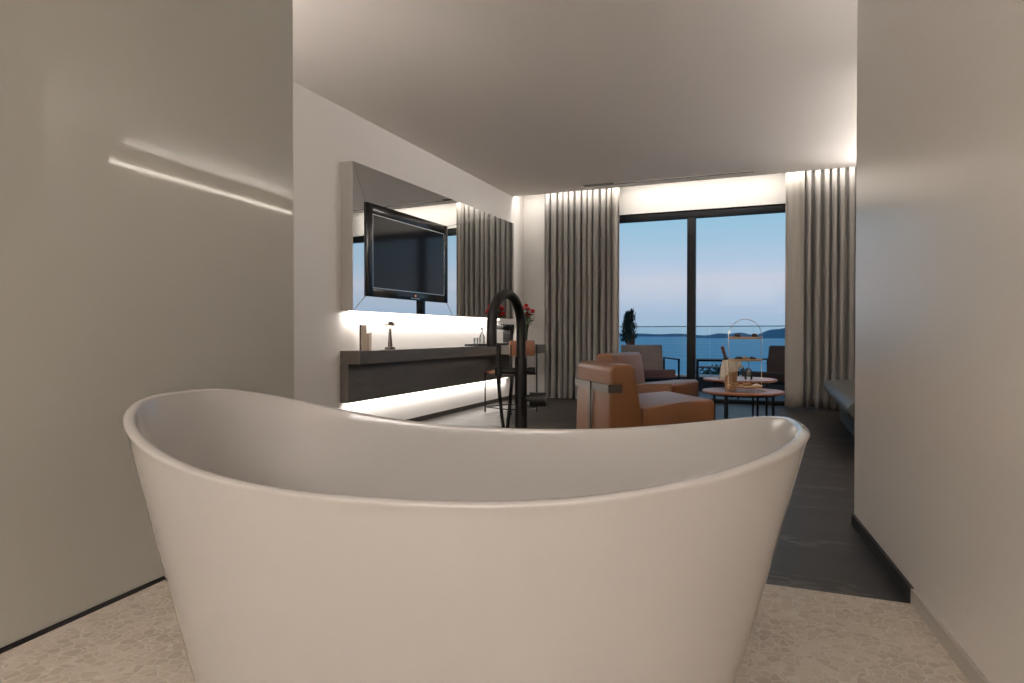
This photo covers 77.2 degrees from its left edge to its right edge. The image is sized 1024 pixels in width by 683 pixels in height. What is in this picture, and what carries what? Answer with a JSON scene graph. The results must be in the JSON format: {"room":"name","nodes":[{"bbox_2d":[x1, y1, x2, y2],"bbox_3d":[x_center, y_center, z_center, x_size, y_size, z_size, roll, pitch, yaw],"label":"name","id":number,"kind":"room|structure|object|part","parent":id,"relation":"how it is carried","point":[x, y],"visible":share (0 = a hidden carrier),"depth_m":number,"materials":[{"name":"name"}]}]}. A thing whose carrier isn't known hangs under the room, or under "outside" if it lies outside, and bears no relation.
{"room":"hotel room","nodes":[
{"label":"hotel room","id":0,"kind":"room"},
{"bbox_2d":[293,82,523,419],"bbox_3d":[-2.028,-0.642,4.456,0.200,3.020,11.520,0,1,22],"label":"wall","id":1,"kind":"structure","parent":0,"point":[326,134],"depth_m":5.57,"materials":[{"name":"white paint"}]},
{"bbox_2d":[340,161,513,319],"bbox_3d":[-0.728,-0.916,7.051,0.234,1.292,3.385,0,1,22],"label":"wall mirror","id":2,"kind":"object","parent":1,"relation":"attached to","point":[480,243],"visible":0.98,"depth_m":6.78,"materials":[{"name":"grey mirror"}]},
{"bbox_2d":[366,202,447,302],"bbox_3d":[-0.990,-0.823,6.287,0.019,0.828,1.420,0,1,24],"label":"television","id":3,"kind":"object","parent":2,"relation":"attached to","point":[407,255],"visible":1,"depth_m":6.18,"materials":[{"name":"black plastic"}]},
{"bbox_2d":[340,344,545,403],"bbox_3d":[-0.503,0.290,7.225,0.530,0.460,3.880,0,1,22],"label":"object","id":4,"kind":"object","parent":1,"relation":"attached to","point":[376,373],"visible":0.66,"depth_m":6.41,"materials":[{"name":"brown wood"}]},
{"bbox_2d":[359,325,361,350],"bbox_3d":[-1.334,-0.034,5.645,0.017,0.226,0.152,0,1,-13],"label":"book","id":5,"kind":"object","parent":4,"relation":"on","point":[360,326],"visible":1,"depth_m":5.57,"materials":[{"name":"brown paper"}]},
{"bbox_2d":[362,325,366,350],"bbox_3d":[-1.304,-0.033,5.652,0.042,0.224,0.152,0,1,-13],"label":"book","id":6,"kind":"object","parent":4,"relation":"on","point":[364,327],"visible":0.91,"depth_m":5.58,"materials":[{"name":"beige paper"}]},
{"bbox_2d":[367,333,368,350],"bbox_3d":[-1.272,0.004,5.654,0.018,0.150,0.142,0,1,-13],"label":"book","id":7,"kind":"object","parent":4,"relation":"on","point":[367,333],"visible":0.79,"depth_m":5.59,"materials":[{"name":"white paper"}]},
{"bbox_2d":[369,333,371,350],"bbox_3d":[-1.250,0.000,5.654,0.022,0.158,0.132,0,1,-13],"label":"book","id":8,"kind":"object","parent":4,"relation":"on","point":[370,334],"visible":1,"depth_m":5.59,"materials":[{"name":"beige paper"}]},
{"bbox_2d":[385,321,394,348],"bbox_3d":[-1.151,-0.060,6.049,0.100,0.268,0.100,0,1,22],"label":"table lamp","id":9,"kind":"object","parent":4,"relation":"on","point":[389,324],"visible":0.98,"depth_m":6.03,"materials":[{"name":"brown metal"}]},
{"bbox_3d":[-1.151,-0.171,6.048,0.100,0.046,0.100,0,1,22],"label":"lamp shade","id":10,"kind":"part","parent":9,"relation":"part of","materials":[{"name":"brown metal"}]},
{"bbox_3d":[-1.151,-0.038,6.049,0.048,0.176,0.048,0,1,22],"label":"stem","id":11,"kind":"part","parent":9,"relation":"part of","materials":[{"name":"brown metal"}]},
{"bbox_3d":[-0.739,0.343,7.236,0.085,0.335,3.720,0,1,22],"label":"panel","id":12,"kind":"part","parent":4,"relation":"part of","materials":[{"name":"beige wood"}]},
{"bbox_2d":[340,344,545,364],"bbox_3d":[-0.503,0.118,7.223,0.530,0.115,3.880,0,1,22],"label":"countertop","id":13,"kind":"structure","parent":4,"relation":"on","point":[357,357],"depth_m":6.34,"materials":[{"name":"brown wood"}]},
{"bbox_2d":[465,344,486,345],"bbox_3d":[-0.415,0.042,7.845,0.170,0.022,0.400,0,1,22],"label":"tray","id":14,"kind":"object","parent":4,"relation":"on","point":[465,344],"visible":0.76,"depth_m":7.68,"materials":[{"name":"black metal"}]},
{"bbox_2d":[479,328,484,343],"bbox_3d":[-0.371,-0.064,7.923,0.068,0.216,0.068,0,1,22],"label":"carafe","id":15,"kind":"object","parent":14,"relation":"on","point":[481,328],"visible":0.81,"depth_m":7.91,"materials":[{"name":"clear glass"}]},
{"bbox_2d":[497,324,513,344],"bbox_3d":[-0.084,-0.087,8.323,0.120,0.270,0.220,1,1,42],"label":"coffee machine","id":16,"kind":"object","parent":4,"relation":"on","point":[507,329],"visible":0.8,"depth_m":8.30,"materials":[{"name":"black plastic"}]},
{"bbox_2d":[513,328,515,340],"bbox_3d":[0.082,-0.077,8.331,0.149,0.250,0.122,0,1,22],"label":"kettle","id":17,"kind":"object","parent":4,"relation":"on","point":[514,334],"visible":0.2,"depth_m":8.30,"materials":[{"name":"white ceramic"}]},
{"bbox_2d":[526,325,528,339],"bbox_3d":[0.174,-0.086,8.423,0.104,0.265,0.104,0,1,22],"label":"vase","id":18,"kind":"object","parent":4,"relation":"on","point":[527,326],"visible":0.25,"depth_m":8.39,"materials":[{"name":"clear glass"}]},
{"bbox_2d":[523,304,529,320],"bbox_3d":[0.180,-0.227,8.334,0.169,0.522,0.161,0,1,22],"label":"flower","id":19,"kind":"object","parent":18,"relation":"in","point":[526,306],"visible":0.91,"depth_m":8.29,"materials":[{"name":"red plant"}]},
{"bbox_2d":[526,309,534,324],"bbox_3d":[0.240,-0.194,8.356,0.166,0.455,0.168,0,1,22],"label":"flower","id":20,"kind":"object","parent":18,"relation":"in","point":[531,310],"visible":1,"depth_m":8.32,"materials":[{"name":"red plant"}]},
{"bbox_2d":[406,394,514,421],"bbox_3d":[-1.018,0.817,6.653,0.014,0.050,6.320,0,1,22],"label":"baseboard","id":21,"kind":"structure","parent":1,"relation":"attached to","point":[454,410],"depth_m":7.50,"materials":[{"name":"black wood"}]},
{"bbox_2d":[0,397,968,682],"bbox_3d":[1.044,0.933,3.177,6.870,0.100,11.450,0,1,22],"label":"floor","id":22,"kind":"structure","parent":0,"point":[798,635],"depth_m":2.06,"materials":[{"name":"beige stone"}]},
{"bbox_2d":[0,0,293,653],"bbox_3d":[-1.756,-0.530,0.946,0.031,2.878,4.612,0,1,17],"label":"glass wall","id":23,"kind":"structure","parent":22,"relation":"on","point":[147,226],"depth_m":2.20,"materials":[{"name":"beige glass"}]},
{"bbox_2d":[123,388,809,682],"bbox_3d":[-0.150,0.520,1.577,1.600,0.764,0.904,0,1,15],"label":"bathtub","id":24,"kind":"object","parent":22,"relation":"on","point":[297,541],"visible":1,"depth_m":1.19,"materials":[{"name":"white ceramic"}]},
{"bbox_2d":[484,340,536,414],"bbox_3d":[-0.014,0.409,7.560,0.438,0.845,0.459,-1,1,-44],"label":"desk chair","id":25,"kind":"object","parent":22,"relation":"on","point":[530,344],"visible":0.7,"depth_m":7.49,"materials":[{"name":"black metal"}]},
{"bbox_3d":[-0.318,0.597,7.576,0.017,0.470,0.017,0,1,24],"label":"leg","id":26,"kind":"part","parent":25,"relation":"part of","materials":[{"name":"black metal"}]},
{"bbox_3d":[-0.021,0.366,7.566,0.398,0.040,0.440,-1,1,-44],"label":"seat","id":27,"kind":"part","parent":25,"relation":"part of","materials":[{"name":"brown leather"}]},
{"bbox_3d":[-0.013,0.435,7.256,0.017,0.800,0.017,0,1,24],"label":"leg","id":28,"kind":"part","parent":25,"relation":"part of","materials":[{"name":"black metal"}]},
{"bbox_3d":[0.119,0.078,7.417,0.400,0.180,0.035,-1,1,-44],"label":"backrest","id":29,"kind":"part","parent":25,"relation":"part of","materials":[{"name":"brown leather"}]},
{"bbox_3d":[0.290,0.432,7.546,0.017,0.800,0.017,0,1,-21],"label":"leg","id":30,"kind":"part","parent":25,"relation":"part of","materials":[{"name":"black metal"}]},
{"bbox_2d":[487,289,545,427],"bbox_3d":[0.001,0.359,2.176,0.178,1.070,0.288,0,1,22],"label":"faucet","id":31,"kind":"object","parent":22,"relation":"on","point":[536,399],"visible":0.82,"depth_m":2.23,"materials":[{"name":"black metal"}]},
{"bbox_3d":[-0.017,-0.060,2.155,0.033,0.230,0.245,0,1,27],"label":"spout","id":32,"kind":"part","parent":31,"relation":"part of","materials":[{"name":"black metal"}]},
{"bbox_3d":[0.084,0.204,2.253,0.070,0.050,0.050,0,1,0],"label":"lever handle","id":33,"kind":"part","parent":31,"relation":"part of","materials":[{"name":"black metal"}]},
{"bbox_2d":[575,361,713,428],"bbox_3d":[1.019,0.511,5.061,0.866,0.699,0.752,0,1,-13],"label":"armchair","id":34,"kind":"object","parent":22,"relation":"on","point":[608,396],"visible":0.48,"depth_m":4.74,"materials":[{"name":"leather"}]},
{"bbox_3d":[0.755,0.467,5.000,0.291,0.609,0.740,0,1,-13],"label":"backrest","id":35,"kind":"part","parent":34,"relation":"part of","materials":[{"name":"leather"}]},
{"bbox_3d":[1.156,0.575,5.093,0.585,0.291,0.732,0,1,-13],"label":"seat","id":36,"kind":"part","parent":34,"relation":"part of","materials":[{"name":"leather"}]},
{"bbox_2d":[596,352,698,396],"bbox_3d":[1.403,0.482,6.693,0.866,0.720,0.752,0,1,35],"label":"armchair","id":37,"kind":"object","parent":22,"relation":"on","point":[690,387],"visible":0.38,"depth_m":6.57,"materials":[{"name":"brown leather"}]},
{"bbox_3d":[1.182,0.433,6.848,0.291,0.628,0.740,0,1,35],"label":"backrest","id":38,"kind":"part","parent":37,"relation":"part of","materials":[{"name":"leather"}]},
{"bbox_3d":[1.519,0.549,6.613,0.585,0.300,0.732,0,1,35],"label":"seat","id":39,"kind":"part","parent":37,"relation":"part of","materials":[{"name":"leather"}]},
{"bbox_2d":[703,376,776,418],"bbox_3d":[2.346,0.613,6.611,0.720,0.460,0.720,0,1,2],"label":"side table","id":40,"kind":"object","parent":22,"relation":"on","point":[756,380],"visible":0.73,"depth_m":6.41,"materials":[{"name":"brown wood"}]},
{"bbox_3d":[2.135,0.626,6.416,0.021,0.438,0.022,0,1,2],"label":"leg","id":41,"kind":"part","parent":40,"relation":"part of","materials":[{"name":"black metal"}]},
{"bbox_2d":[744,368,752,378],"bbox_3d":[2.392,0.280,6.481,0.082,0.209,0.082,0,1,22],"label":"wine glass","id":42,"kind":"object","parent":40,"relation":"on","point":[747,368],"visible":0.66,"depth_m":6.50,"materials":[{"name":"clear glass"}]},
{"bbox_3d":[2.558,0.621,6.807,0.021,0.438,0.022,0,1,2],"label":"leg","id":43,"kind":"part","parent":40,"relation":"part of","materials":[{"name":"black metal"}]},
{"bbox_3d":[2.542,0.626,6.400,0.021,0.438,0.022,0,1,2],"label":"leg","id":44,"kind":"part","parent":40,"relation":"part of","materials":[{"name":"black metal"}]},
{"bbox_2d":[702,387,784,419],"bbox_3d":[2.127,0.651,5.912,0.720,0.400,0.720,0,1,2],"label":"side table","id":45,"kind":"object","parent":22,"relation":"on","point":[717,391],"visible":0.88,"depth_m":5.71,"materials":[{"name":"brown wood"}]},
{"bbox_3d":[1.932,0.659,6.124,0.021,0.378,0.022,0,1,2],"label":"leg","id":46,"kind":"part","parent":45,"relation":"part of","materials":[{"name":"black metal"}]},
{"bbox_3d":[1.916,0.664,5.717,0.021,0.378,0.022,0,1,2],"label":"leg","id":47,"kind":"part","parent":45,"relation":"part of","materials":[{"name":"black metal"}]},
{"bbox_2d":[725,371,737,388],"bbox_3d":[2.078,0.320,6.085,0.138,0.258,0.138,0,1,22],"label":"bucket","id":48,"kind":"object","parent":45,"relation":"on","point":[733,375],"visible":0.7,"depth_m":6.04,"materials":[{"name":"gold"}]},
{"bbox_2d":[721,346,727,361],"bbox_3d":[2.042,0.213,6.082,0.167,0.353,0.074,0,1,2],"label":"wine bottle","id":49,"kind":"object","parent":48,"relation":"in","point":[725,357],"visible":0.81,"depth_m":6.07,"materials":[{"name":"brown glass"}]},
{"bbox_2d":[719,360,742,379],"bbox_3d":[2.078,0.268,6.085,0.221,0.189,0.212,0,1,22],"label":"napkin","id":50,"kind":"object","parent":48,"relation":"in","point":[734,366],"visible":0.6,"depth_m":6.03,"materials":[{"name":"white fabric"}]},
{"bbox_2d":[725,319,765,391],"bbox_3d":[2.121,0.123,5.833,0.310,0.658,0.223,0,1,0],"label":"tiered stand","id":51,"kind":"object","parent":45,"relation":"on","point":[729,359],"visible":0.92,"depth_m":5.79,"materials":[{"name":"gold metal"}]},
{"bbox_3d":[2.121,-0.033,5.831,0.296,0.020,0.213,0,1,0],"label":"plate","id":52,"kind":"part","parent":51,"relation":"part of","materials":[{"name":"brown wood"}]},
{"bbox_3d":[2.121,0.167,5.833,0.300,0.020,0.216,0,1,0],"label":"plate","id":53,"kind":"part","parent":51,"relation":"part of","materials":[{"name":"brown wood"}]},
{"bbox_3d":[2.121,0.407,5.836,0.310,0.020,0.223,0,1,0],"label":"plate","id":54,"kind":"part","parent":51,"relation":"part of","materials":[{"name":"brown wood"}]},
{"bbox_3d":[2.339,0.660,6.108,0.021,0.378,0.022,0,1,2],"label":"leg","id":55,"kind":"part","parent":45,"relation":"part of","materials":[{"name":"black metal"}]},
{"bbox_3d":[2.323,0.664,5.701,0.021,0.378,0.022,0,1,2],"label":"leg","id":56,"kind":"part","parent":45,"relation":"part of","materials":[{"name":"black metal"}]},
{"bbox_2d":[824,380,854,437],"bbox_3d":[3.311,0.628,5.729,0.796,0.449,2.500,0,1,22],"label":"sofa","id":57,"kind":"object","parent":22,"relation":"on","point":[842,392],"visible":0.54,"depth_m":5.80,"materials":[{"name":"grey fabric"}]},
{"bbox_2d":[824,380,854,419],"bbox_3d":[3.311,0.493,5.728,0.796,0.179,2.500,0,1,22],"label":"seat cushion","id":58,"kind":"object","parent":57,"relation":"on","point":[842,392],"depth_m":5.63,"materials":[{"name":"grey fabric"}]},
{"bbox_2d":[293,0,856,196],"bbox_3d":[0.940,-2.064,2.887,6.870,0.140,10.900,0,1,22],"label":"ceiling","id":59,"kind":"structure","parent":0,"point":[521,97],"depth_m":4.96,"materials":[{"name":"white paint"}]},
{"bbox_2d":[583,171,752,186],"bbox_3d":[1.927,-2.053,8.101,2.100,0.004,0.105,0,1,22],"label":"ceiling vent","id":60,"kind":"object","parent":59,"relation":"in","point":[603,184],"visible":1,"depth_m":8.12,"materials":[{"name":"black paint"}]},
{"bbox_2d":[524,173,785,394],"bbox_3d":[3.298,-0.688,8.389,6.670,3.020,0.200,0,1,22],"label":"wall","id":61,"kind":"structure","parent":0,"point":[769,189],"depth_m":8.87,"materials":[{"name":"white paint"}]},
{"bbox_2d":[619,204,785,405],"bbox_3d":[2.564,-0.476,8.658,3.070,2.590,0.105,0,1,22],"label":"door","id":62,"kind":"structure","parent":61,"relation":"attached to","point":[691,216],"depth_m":8.65,"materials":[{"name":"black metal"}]},
{"bbox_2d":[645,376,784,390],"bbox_3d":[3.287,0.705,10.658,10.000,0.240,0.200,0,1,22],"label":"kerb","id":63,"kind":"object","parent":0,"point":[703,384],"visible":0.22,"depth_m":10.57,"materials":[{"name":"grey"}]},
{"bbox_2d":[676,374,741,376],"bbox_3d":[3.285,0.571,10.652,10.000,0.030,0.250,0,1,22],"label":"trim","id":64,"kind":"structure","parent":63,"relation":"on","point":[681,375],"depth_m":10.59,"materials":[{"name":"black metal"}]},
{"bbox_2d":[619,326,779,326],"bbox_3d":[3.287,0.148,10.652,10.000,0.815,0.020,0,1,22],"label":"glass railing","id":65,"kind":"object","parent":64,"relation":"on","point":[619,326],"visible":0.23,"depth_m":10.63,"materials":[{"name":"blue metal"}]},
{"bbox_2d":[699,391,784,400],"bbox_3d":[2.930,0.901,9.791,10.000,0.130,2.080,0,1,22],"label":"floor","id":66,"kind":"structure","parent":0,"point":[701,394],"depth_m":9.59,"materials":[{"name":"grey tile"}]},
{"bbox_2d":[619,307,637,344],"bbox_3d":[1.920,0.126,10.608,0.348,1.400,0.278,0,1,22],"label":"conifer","id":67,"kind":"object","parent":66,"relation":"on","point":[628,334],"visible":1,"depth_m":10.58,"materials":[{"name":"green plant"}]},
{"bbox_2d":[626,334,634,344],"bbox_3d":[1.968,0.350,10.654,0.160,0.950,0.160,0,1,22],"label":"planter","id":68,"kind":"object","parent":66,"relation":"on","point":[632,342],"depth_m":10.58,"materials":[{"name":"brown"}]},
{"bbox_2d":[621,345,679,380],"bbox_3d":[2.102,0.446,9.951,0.772,0.776,0.834,0,1,-3],"label":"outdoor chair","id":69,"kind":"object","parent":66,"relation":"on","point":[653,361],"visible":0.7,"depth_m":10.25,"materials":[{"name":"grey fabric"}]},
{"bbox_3d":[2.086,0.330,10.284,0.660,0.552,0.165,0,1,-3],"label":"panel","id":70,"kind":"part","parent":69,"relation":"part of","materials":[{"name":"grey fabric"}]},
{"bbox_2d":[643,369,675,378],"bbox_3d":[2.105,0.504,9.891,0.660,0.178,0.640,0,1,-3],"label":"seat cushion","id":71,"kind":"object","parent":69,"relation":"on","point":[648,373],"depth_m":9.58,"materials":[{"name":"brown fabric"}]},
{"bbox_3d":[2.472,0.542,9.959,0.032,0.583,0.812,0,1,-3],"label":"arm frame","id":72,"kind":"part","parent":69,"relation":"part of","materials":[{"name":"black metal"}]},
{"bbox_2d":[696,358,731,397],"bbox_3d":[3.075,0.551,9.771,0.520,0.570,0.520,0,1,14],"label":"outdoor table","id":73,"kind":"object","parent":66,"relation":"on","point":[697,359],"visible":0.44,"depth_m":9.59,"materials":[{"name":"black metal"}]},
{"bbox_3d":[2.783,0.568,9.598,0.022,0.540,0.022,0,1,-8],"label":"leg","id":74,"kind":"part","parent":73,"relation":"part of","materials":[{"name":"black metal"}]},
{"bbox_2d":[699,366,720,367],"bbox_3d":[3.075,0.390,9.769,0.480,0.012,0.480,0,1,14],"label":"shelf","id":75,"kind":"object","parent":73,"relation":"attached to","point":[699,366],"depth_m":9.71,"materials":[{"name":"black metal"}]},
{"bbox_2d":[737,346,784,398],"bbox_3d":[3.822,0.454,9.245,0.834,0.776,0.772,-1,1,-38],"label":"outdoor chair","id":76,"kind":"object","parent":66,"relation":"on","point":[776,355],"visible":0.36,"depth_m":9.51,"materials":[{"name":"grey fabric"}]},
{"bbox_3d":[3.587,0.547,9.532,0.812,0.583,0.032,-1,1,-38],"label":"arm frame","id":77,"kind":"part","parent":76,"relation":"part of","materials":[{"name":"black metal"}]},
{"bbox_2d":[742,371,784,381],"bbox_3d":[3.774,0.512,9.208,0.640,0.178,0.660,-1,1,-38],"label":"seat cushion","id":78,"kind":"object","parent":76,"relation":"on","point":[779,375],"depth_m":8.96,"materials":[{"name":"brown fabric"}]},
{"bbox_3d":[4.087,0.340,9.448,0.165,0.552,0.660,-1,1,-38],"label":"panel","id":79,"kind":"part","parent":76,"relation":"part of","materials":[{"name":"brown fabric"}]},
{"bbox_2d":[854,0,1023,682],"bbox_3d":[1.889,-0.519,-0.089,2.842,2.880,5.680,0,1,22],"label":"wall","id":80,"kind":"structure","parent":0,"point":[939,469],"depth_m":1.88,"materials":[{"name":"white paint"}]},
{"bbox_2d":[851,514,989,682],"bbox_3d":[0.808,0.890,0.371,0.529,0.052,5.680,0,1,22],"label":"baseboard","id":81,"kind":"structure","parent":80,"relation":"attached to","point":[973,674],"depth_m":2.04,"materials":[{"name":"beige"}]},
{"bbox_3d":[3.126,-2.251,8.215,6.870,0.110,0.620,0,1,22],"label":"ceiling","id":82,"kind":"structure","parent":0,"visible":0},
{"bbox_2d":[544,187,619,398],"bbox_3d":[0.972,-0.697,8.970,1.145,3.000,0.206,0,1,22],"label":"curtain","id":83,"kind":"object","parent":82,"relation":"hanging from","point":[581,228],"visible":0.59,"depth_m":8.94,"materials":[{"name":"grey fabric"}]},
{"bbox_2d":[785,167,855,408],"bbox_3d":[3.873,-0.683,7.782,1.065,3.000,0.212,0,1,22],"label":"curtain","id":84,"kind":"object","parent":82,"relation":"hanging from","point":[820,228],"visible":0.56,"depth_m":7.82,"materials":[{"name":"grey fabric"}]},
{"label":"outside","id":85,"kind":"structure","parent":0,"visible":0},
{"bbox_3d":[4.141,2.146,12.757,14.000,0.250,4.300,0,1,22],"label":"ground","id":86,"kind":"structure","parent":85,"visible":0},
{"bbox_2d":[699,364,747,374],"bbox_3d":[4.293,1.231,12.967,1.785,1.582,1.429,0,1,22],"label":"shrub","id":87,"kind":"object","parent":86,"relation":"on","point":[717,371],"visible":0.11,"depth_m":12.90,"materials":[{"name":"green plant"}]},
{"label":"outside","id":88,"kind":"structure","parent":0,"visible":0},
{"bbox_2d":[619,335,784,373],"bbox_3d":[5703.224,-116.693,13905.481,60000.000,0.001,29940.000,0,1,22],"label":"sea","id":89,"kind":"structure","parent":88,"point":[672,347],"depth_m":2030.77,"materials":[{"name":"blue liquid"}]},
{"bbox_2d":[619,333,700,336],"bbox_3d":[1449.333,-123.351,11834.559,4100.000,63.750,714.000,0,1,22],"label":"island","id":90,"kind":"object","parent":89,"relation":"on","point":[638,334],"visible":0.27,"depth_m":8883.94,"materials":[{"name":"blue"}]},
{"bbox_2d":[696,328,784,337],"bbox_3d":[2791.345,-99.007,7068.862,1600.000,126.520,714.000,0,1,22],"label":"island","id":91,"kind":"object","parent":89,"relation":"on","point":[774,333],"visible":0.32,"depth_m":6982.45,"materials":[{"name":"blue"}]}
]}

